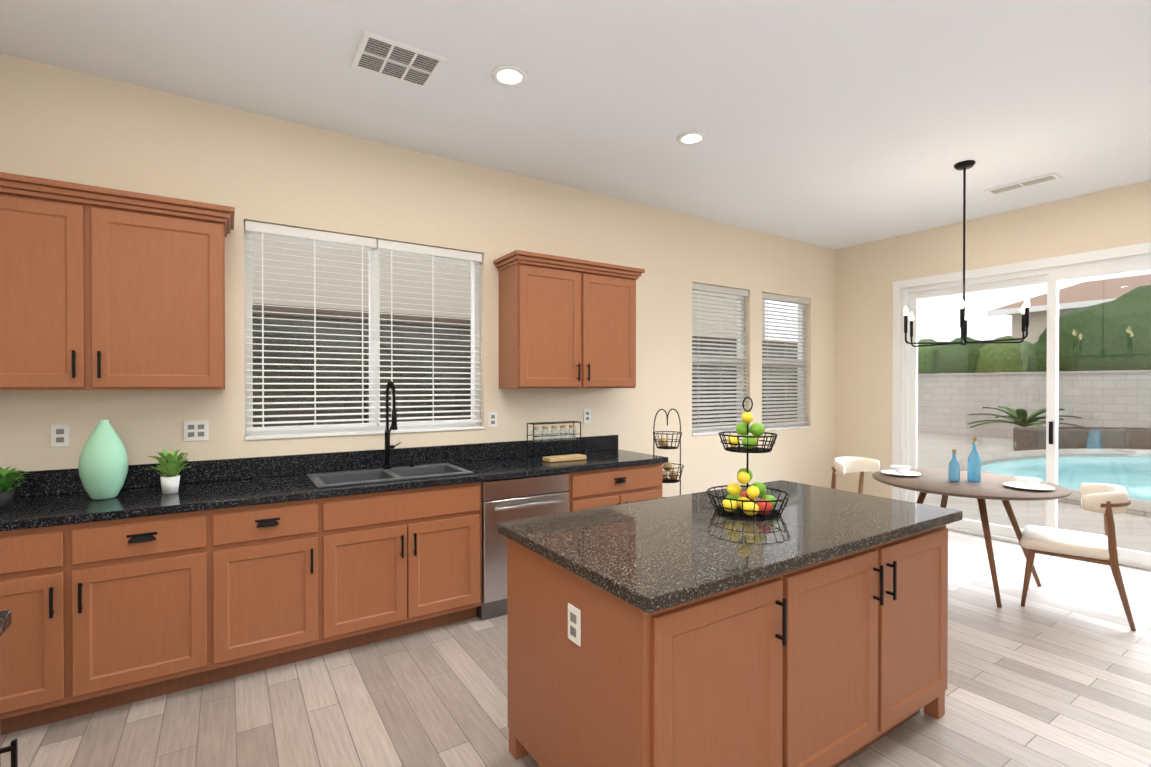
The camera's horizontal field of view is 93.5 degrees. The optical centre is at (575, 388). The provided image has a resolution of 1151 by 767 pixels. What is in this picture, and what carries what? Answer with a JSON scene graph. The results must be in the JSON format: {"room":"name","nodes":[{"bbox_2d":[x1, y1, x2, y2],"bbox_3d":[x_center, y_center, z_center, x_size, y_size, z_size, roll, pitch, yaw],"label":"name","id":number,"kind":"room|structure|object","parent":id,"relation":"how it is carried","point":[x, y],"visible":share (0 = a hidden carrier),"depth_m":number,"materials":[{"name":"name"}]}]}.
{"room":"kitchen","nodes":[
{"label":"kitchen","id":0,"kind":"room"},
{"bbox_2d":[0,53,835,496],"bbox_3d":[0.039,-0.105,4.594,7.560,3.100,0.150,0,0,-33],"label":"wall","id":1,"kind":"structure","parent":0,"point":[64,125],"depth_m":3.72,"materials":[{"name":"paint"}]},
{"bbox_2d":[50,424,69,446],"bbox_3d":[-2.638,0.241,2.769,0.072,0.116,0.008,0,0,-33],"label":"electrical outlet","id":2,"kind":"object","parent":1,"relation":"attached to","point":[60,435],"visible":1,"depth_m":2.77,"materials":[{"name":"white plastic"}]},
{"bbox_2d":[0,172,234,389],"bbox_3d":[-2.380,-0.475,2.706,1.143,0.963,0.383,0,0,-33],"label":"upper cabinet","id":3,"kind":"object","parent":1,"relation":"attached to","point":[102,288],"visible":1,"depth_m":2.61,"materials":[{"name":"brown wood"}]},
{"bbox_2d":[184,420,207,440],"bbox_3d":[-2.159,0.239,3.079,0.115,0.116,0.008,0,0,-33],"label":"electrical outlet","id":4,"kind":"object","parent":1,"relation":"attached to","point":[195,430],"visible":1,"depth_m":3.08,"materials":[{"name":"white plastic"}]},
{"bbox_2d":[244,223,484,439],"bbox_3d":[-1.357,-0.352,3.676,1.524,1.311,0.152,0,0,-33],"label":"window","id":5,"kind":"structure","parent":1,"relation":"in","point":[321,432],"depth_m":3.68,"materials":[{"name":"white plastic"}]},
{"bbox_2d":[245,221,376,430],"bbox_3d":[-1.667,-0.374,3.453,0.754,1.259,0.060,0,0,-33],"label":"blinds","id":6,"kind":"object","parent":5,"relation":"attached to","point":[267,229],"visible":0.98,"depth_m":3.43,"materials":[{"name":"white plastic"}]},
{"bbox_2d":[376,239,481,425],"bbox_3d":[-1.027,-0.377,3.867,0.754,1.259,0.060,0,0,-33],"label":"blinds","id":7,"kind":"object","parent":5,"relation":"attached to","point":[412,249],"visible":0.92,"depth_m":3.84,"materials":[{"name":"white plastic"}]},
{"bbox_2d":[488,412,496,426],"bbox_3d":[-0.623,0.233,4.072,0.072,0.116,0.008,0,0,-33],"label":"electrical outlet","id":8,"kind":"object","parent":1,"relation":"attached to","point":[492,419],"visible":1,"depth_m":4.07,"materials":[{"name":"white plastic"}]},
{"bbox_2d":[493,250,644,388],"bbox_3d":[-0.028,-0.484,4.226,1.162,0.963,0.383,0,0,-33],"label":"upper cabinet","id":9,"kind":"object","parent":1,"relation":"attached to","point":[565,322],"visible":1,"depth_m":4.04,"materials":[{"name":"brown wood"}]},
{"bbox_2d":[584,409,590,422],"bbox_3d":[0.100,0.231,4.539,0.072,0.116,0.008,0,0,-33],"label":"electrical outlet","id":10,"kind":"object","parent":1,"relation":"attached to","point":[587,415],"visible":1,"depth_m":4.54,"materials":[{"name":"white plastic"}]},
{"bbox_2d":[692,291,743,435],"bbox_3d":[1.440,-0.288,5.484,0.836,1.481,0.152,0,0,-33],"label":"nook window","id":11,"kind":"structure","parent":1,"relation":"in","point":[705,432],"depth_m":5.62,"materials":[{"name":"white plastic"}]},
{"bbox_2d":[692,283,747,429],"bbox_3d":[1.450,-0.311,5.468,0.828,1.429,0.060,0,0,-33],"label":"window blind","id":12,"kind":"object","parent":11,"relation":"attached to","point":[698,287],"visible":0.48,"depth_m":5.45,"materials":[{"name":"white plastic"}]},
{"bbox_2d":[762,302,810,430],"bbox_3d":[2.313,-0.291,6.049,0.856,1.481,0.152,0,0,-33],"label":"nook window","id":13,"kind":"structure","parent":1,"relation":"in","point":[782,427],"depth_m":6.20,"materials":[{"name":"white plastic"}]},
{"bbox_2d":[762,293,808,425],"bbox_3d":[2.323,-0.315,6.033,0.848,1.429,0.060,0,0,-33],"label":"window blind","id":14,"kind":"object","parent":13,"relation":"attached to","point":[782,298],"visible":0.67,"depth_m":6.03,"materials":[{"name":"white plastic"}]},
{"bbox_2d":[0,0,1150,249],"bbox_3d":[1.825,-1.698,1.821,7.560,0.120,6.730,0,0,-33],"label":"ceiling","id":15,"kind":"structure","parent":0,"point":[836,124],"depth_m":2.96,"materials":[{"name":"paint"}]},
{"bbox_2d":[350,30,446,89],"bbox_3d":[-0.893,-1.637,2.720,0.390,0.012,0.330,0,0,-33],"label":"ceiling vent","id":16,"kind":"object","parent":15,"relation":"in","point":[385,57],"visible":1,"depth_m":2.71,"materials":[{"name":"white plastic"}]},
{"bbox_2d":[491,65,527,86],"bbox_3d":[-0.346,-1.639,2.841,0.190,0.009,0.190,0,0,-33],"label":"recessed light","id":17,"kind":"object","parent":15,"relation":"in","point":[509,75],"visible":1,"depth_m":2.83,"materials":[{"name":"white plastic"}]},
{"bbox_2d":[677,131,705,144],"bbox_3d":[0.763,-1.643,3.557,0.190,0.009,0.190,0,0,-33],"label":"recessed light","id":18,"kind":"object","parent":15,"relation":"in","point":[692,138],"visible":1,"depth_m":3.55,"materials":[{"name":"white plastic"}]},
{"bbox_2d":[903,160,1029,346],"bbox_3d":[2.854,-0.986,3.973,0.785,1.329,0.820,0,0,-33],"label":"pendant chandelier","id":19,"kind":"object","parent":15,"relation":"hanging from","point":[964,166],"visible":1,"depth_m":3.96,"materials":[{"name":"black metal"}]},
{"bbox_2d":[984,173,1062,195],"bbox_3d":[3.606,-1.647,4.371,0.180,0.012,0.460,0,0,-33],"label":"ceiling vent","id":20,"kind":"object","parent":15,"relation":"in","point":[1042,179],"visible":1,"depth_m":4.35,"materials":[{"name":"white plastic"}]},
{"bbox_2d":[1,530,1150,766],"bbox_3d":[1.825,1.522,1.840,7.560,0.120,6.730,0,0,-33],"label":"floor","id":21,"kind":"structure","parent":0,"point":[1055,672],"depth_m":2.50,"materials":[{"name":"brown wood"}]},
{"bbox_2d":[0,727,11,766],"bbox_3d":[-1.518,1.029,0.921,0.643,0.876,0.520,0,0,-33],"label":"base cabinet","id":22,"kind":"object","parent":21,"relation":"on","point":[9,748],"depth_m":1.28,"materials":[{"name":"brown wood"}]},
{"bbox_2d":[0,610,11,635],"bbox_3d":[-0.437,0.579,-0.745,0.653,0.039,4.546,0,0,-33],"label":"countertop","id":23,"kind":"structure","parent":22,"relation":"on","point":[5,620],"depth_m":1.31,"materials":[{"name":"stone"}]},
{"bbox_2d":[0,510,211,734],"bbox_3d":[-2.358,1.018,2.578,1.033,0.876,0.637,0,0,-33],"label":"base cabinet","id":24,"kind":"object","parent":21,"relation":"on","point":[107,614],"depth_m":2.39,"materials":[{"name":"brown wood"}]},
{"bbox_2d":[212,498,323,682],"bbox_3d":[-1.721,1.016,2.990,0.485,0.876,0.637,0,0,-33],"label":"base cabinet","id":25,"kind":"object","parent":21,"relation":"on","point":[268,559],"depth_m":2.73,"materials":[{"name":"brown wood"}]},
{"bbox_2d":[324,482,481,654],"bbox_3d":[-1.132,1.014,3.371,0.917,0.876,0.637,0,0,-33],"label":"base cabinet","id":26,"kind":"object","parent":21,"relation":"on","point":[397,563],"depth_m":3.09,"materials":[{"name":"brown wood"}]},
{"bbox_2d":[567,472,575,511],"bbox_3d":[-0.479,1.011,3.793,0.679,0.876,0.637,0,0,-33],"label":"base cabinet","id":27,"kind":"object","parent":21,"relation":"on","point":[572,475],"depth_m":3.72,"materials":[{"name":"brown wood"}]},
{"bbox_2d":[477,473,568,620],"bbox_3d":[-0.458,1.013,3.762,0.631,0.870,0.678,0,0,-33],"label":"dishwasher","id":28,"kind":"object","parent":27,"relation":"in","point":[503,500],"visible":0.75,"depth_m":3.43,"materials":[{"name":"silver metal"}]},
{"bbox_2d":[576,463,661,510],"bbox_3d":[0.151,1.009,4.200,0.856,0.876,0.637,0,0,-33],"label":"base cabinet","id":29,"kind":"object","parent":21,"relation":"on","point":[621,485],"depth_m":3.92,"materials":[{"name":"brown wood"}]},
{"bbox_2d":[0,435,667,531],"bbox_3d":[-1.124,0.492,3.364,3.962,0.164,0.652,0,0,-33],"label":"countertop","id":30,"kind":"structure","parent":29,"relation":"on","point":[47,498],"depth_m":3.08,"materials":[{"name":"stone"}]},
{"bbox_2d":[0,466,28,507],"bbox_3d":[-2.608,0.448,2.456,0.175,0.183,0.206,0,0,-33],"label":"potted plant","id":31,"kind":"object","parent":30,"relation":"on","point":[6,491],"visible":1,"depth_m":2.46,"materials":[{"name":"plant"}]},
{"bbox_2d":[78,419,128,499],"bbox_3d":[-2.312,0.345,2.653,0.188,0.386,0.188,0,0,-33],"label":"vase","id":32,"kind":"object","parent":30,"relation":"on","point":[103,463],"visible":1,"depth_m":2.60,"materials":[{"name":"green ceramic"}]},
{"bbox_2d":[147,449,189,493],"bbox_3d":[-2.098,0.424,2.791,0.195,0.226,0.203,0,0,-33],"label":"potted plant","id":33,"kind":"object","parent":30,"relation":"on","point":[169,465],"visible":1,"depth_m":2.77,"materials":[{"name":"plant"}]},
{"bbox_2d":[306,463,472,487],"bbox_3d":[-1.145,0.628,3.353,0.894,0.211,0.479,0,0,-33],"label":"sink","id":34,"kind":"object","parent":30,"relation":"in","point":[340,478],"visible":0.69,"depth_m":3.37,"materials":[{"name":"silver metal"}]},
{"bbox_2d":[383,381,414,468],"bbox_3d":[-1.117,0.237,3.491,0.204,0.569,0.222,0,0,-33],"label":"faucet","id":35,"kind":"object","parent":30,"relation":"on","point":[388,447],"visible":1,"depth_m":3.50,"materials":[{"name":"black metal"}]},
{"bbox_2d":[527,421,585,461],"bbox_3d":[-0.126,0.393,4.051,0.418,0.274,0.234,0,0,-33],"label":"rack","id":36,"kind":"object","parent":30,"relation":"on","point":[571,457],"visible":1,"depth_m":4.04,"materials":[{"name":"black metal"}]},
{"bbox_2d":[507,538,790,766],"bbox_3d":[0.206,1.022,1.970,0.586,0.876,0.860,0,0,-33],"label":"base cabinet","id":37,"kind":"object","parent":21,"relation":"on","point":[595,678],"depth_m":1.67,"materials":[{"name":"brown wood"}]},
{"bbox_2d":[653,409,683,497],"bbox_3d":[0.780,0.810,4.596,0.310,1.278,0.304,0,0,-33],"label":"stand","id":38,"kind":"object","parent":21,"relation":"on","point":[673,475],"visible":0.54,"depth_m":4.57,"materials":[{"name":"black metal"}]},
{"bbox_2d":[831,457,879,493],"bbox_3d":[2.538,1.035,4.733,0.605,0.821,0.541,0,0,-33],"label":"chair","id":39,"kind":"object","parent":21,"relation":"on","point":[841,466],"visible":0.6,"depth_m":4.94,"materials":[{"name":"fabric"}]},
{"bbox_2d":[791,525,947,766],"bbox_3d":[0.942,1.019,2.446,1.166,0.876,0.860,0,0,-33],"label":"base cabinet","id":40,"kind":"object","parent":21,"relation":"on","point":[836,661],"depth_m":2.04,"materials":[{"name":"brown wood"}]},
{"bbox_2d":[498,480,962,612],"bbox_3d":[0.696,0.560,2.283,1.810,0.041,0.930,0,0,-33],"label":"countertop","id":41,"kind":"structure","parent":40,"relation":"on","point":[651,556],"depth_m":1.98,"materials":[{"name":"stone"}]},
{"bbox_2d":[706,397,789,520],"bbox_3d":[0.745,0.287,2.343,0.347,0.503,0.347,0,0,-33],"label":"stand","id":42,"kind":"object","parent":41,"relation":"on","point":[746,506],"visible":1,"depth_m":2.30,"materials":[{"name":"black metal"}]},
{"bbox_2d":[872,469,1070,606],"bbox_3d":[2.917,1.074,4.073,1.200,0.755,1.200,0,0,-33],"label":"dining table","id":43,"kind":"object","parent":21,"relation":"on","point":[987,486],"visible":0.83,"depth_m":3.85,"materials":[{"name":"brown wood"}]},
{"bbox_2d":[881,465,920,475],"bbox_3d":[2.615,0.659,4.352,0.280,0.068,0.280,0,0,-33],"label":"place setting","id":44,"kind":"object","parent":43,"relation":"on","point":[900,470],"visible":1,"depth_m":4.33,"materials":[{"name":"white ceramic"}]},
{"bbox_2d":[948,449,959,481],"bbox_3d":[2.853,0.574,4.077,0.072,0.242,0.071,0,0,-33],"label":"bottle","id":45,"kind":"object","parent":43,"relation":"on","point":[953,470],"visible":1,"depth_m":4.05,"materials":[{"name":"blue glass"}]},
{"bbox_2d":[967,437,980,480],"bbox_3d":[3.010,0.530,4.082,0.084,0.330,0.083,0,0,-33],"label":"bottle","id":46,"kind":"object","parent":43,"relation":"on","point":[974,467],"visible":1,"depth_m":4.06,"materials":[{"name":"blue glass"}]},
{"bbox_2d":[1003,477,1054,490],"bbox_3d":[3.165,0.662,3.779,0.280,0.068,0.280,0,0,-33],"label":"place setting","id":47,"kind":"object","parent":43,"relation":"on","point":[1027,483],"visible":1,"depth_m":3.77,"materials":[{"name":"white ceramic"}]},
{"bbox_2d":[1020,483,1135,630],"bbox_3d":[3.327,1.042,3.597,0.615,0.821,0.640,0,0,-33],"label":"chair","id":48,"kind":"object","parent":21,"relation":"on","point":[1108,500],"visible":1,"depth_m":3.44,"materials":[{"name":"fabric"}]},
{"bbox_2d":[836,180,1150,498],"bbox_3d":[4.932,-0.100,3.850,0.150,3.100,6.390,0,0,-33],"label":"wall","id":49,"kind":"structure","parent":0,"point":[866,273],"depth_m":5.87,"materials":[{"name":"paint"}]},
{"bbox_2d":[892,242,1150,569],"bbox_3d":[4.263,0.141,4.843,0.136,2.604,2.690,0,0,-33],"label":"sliding door","id":50,"kind":"structure","parent":49,"relation":"in","point":[905,400],"depth_m":5.05,"materials":[{"name":"clear glass"}]},
{"label":"outside","id":51,"kind":"structure","parent":0,"visible":0},
{"bbox_2d":[917,433,1150,552],"bbox_3d":[9.588,1.561,14.461,60.000,0.250,46.000,0,0,-33],"label":"patio","id":52,"kind":"structure","parent":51,"point":[946,453],"depth_m":6.63,"materials":[{"name":"beige concrete"}]},
{"bbox_2d":[252,303,1150,438],"bbox_3d":[-1.771,0.360,7.112,32.950,2.240,46.000,0,0,-33],"label":"garden wall","id":53,"kind":"structure","parent":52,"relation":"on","point":[1135,404],"depth_m":13.50,"materials":[{"name":"white concrete"}]},
{"bbox_2d":[252,285,1150,427],"bbox_3d":[6.012,-0.363,10.675,24.305,4.680,15.148,0,0,-33],"label":"hedge","id":54,"kind":"object","parent":52,"relation":"on","point":[1027,357],"depth_m":6.38,"materials":[{"name":"green plant"}]},
{"bbox_2d":[252,234,1150,343],"bbox_3d":[6.480,-1.527,12.434,48.600,5.950,5.600,0,0,-33],"label":"sky","id":55,"kind":"structure","parent":52,"relation":"on","point":[1126,285],"depth_m":9.12,"materials":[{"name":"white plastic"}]},
{"bbox_2d":[958,406,1150,516],"bbox_3d":[10.868,1.057,8.370,9.528,1.078,11.184,0,0,-33],"label":"pool","id":56,"kind":"object","parent":52,"relation":"in","point":[1068,469],"depth_m":11.06,"materials":[{"name":"liquid"}]}
]}

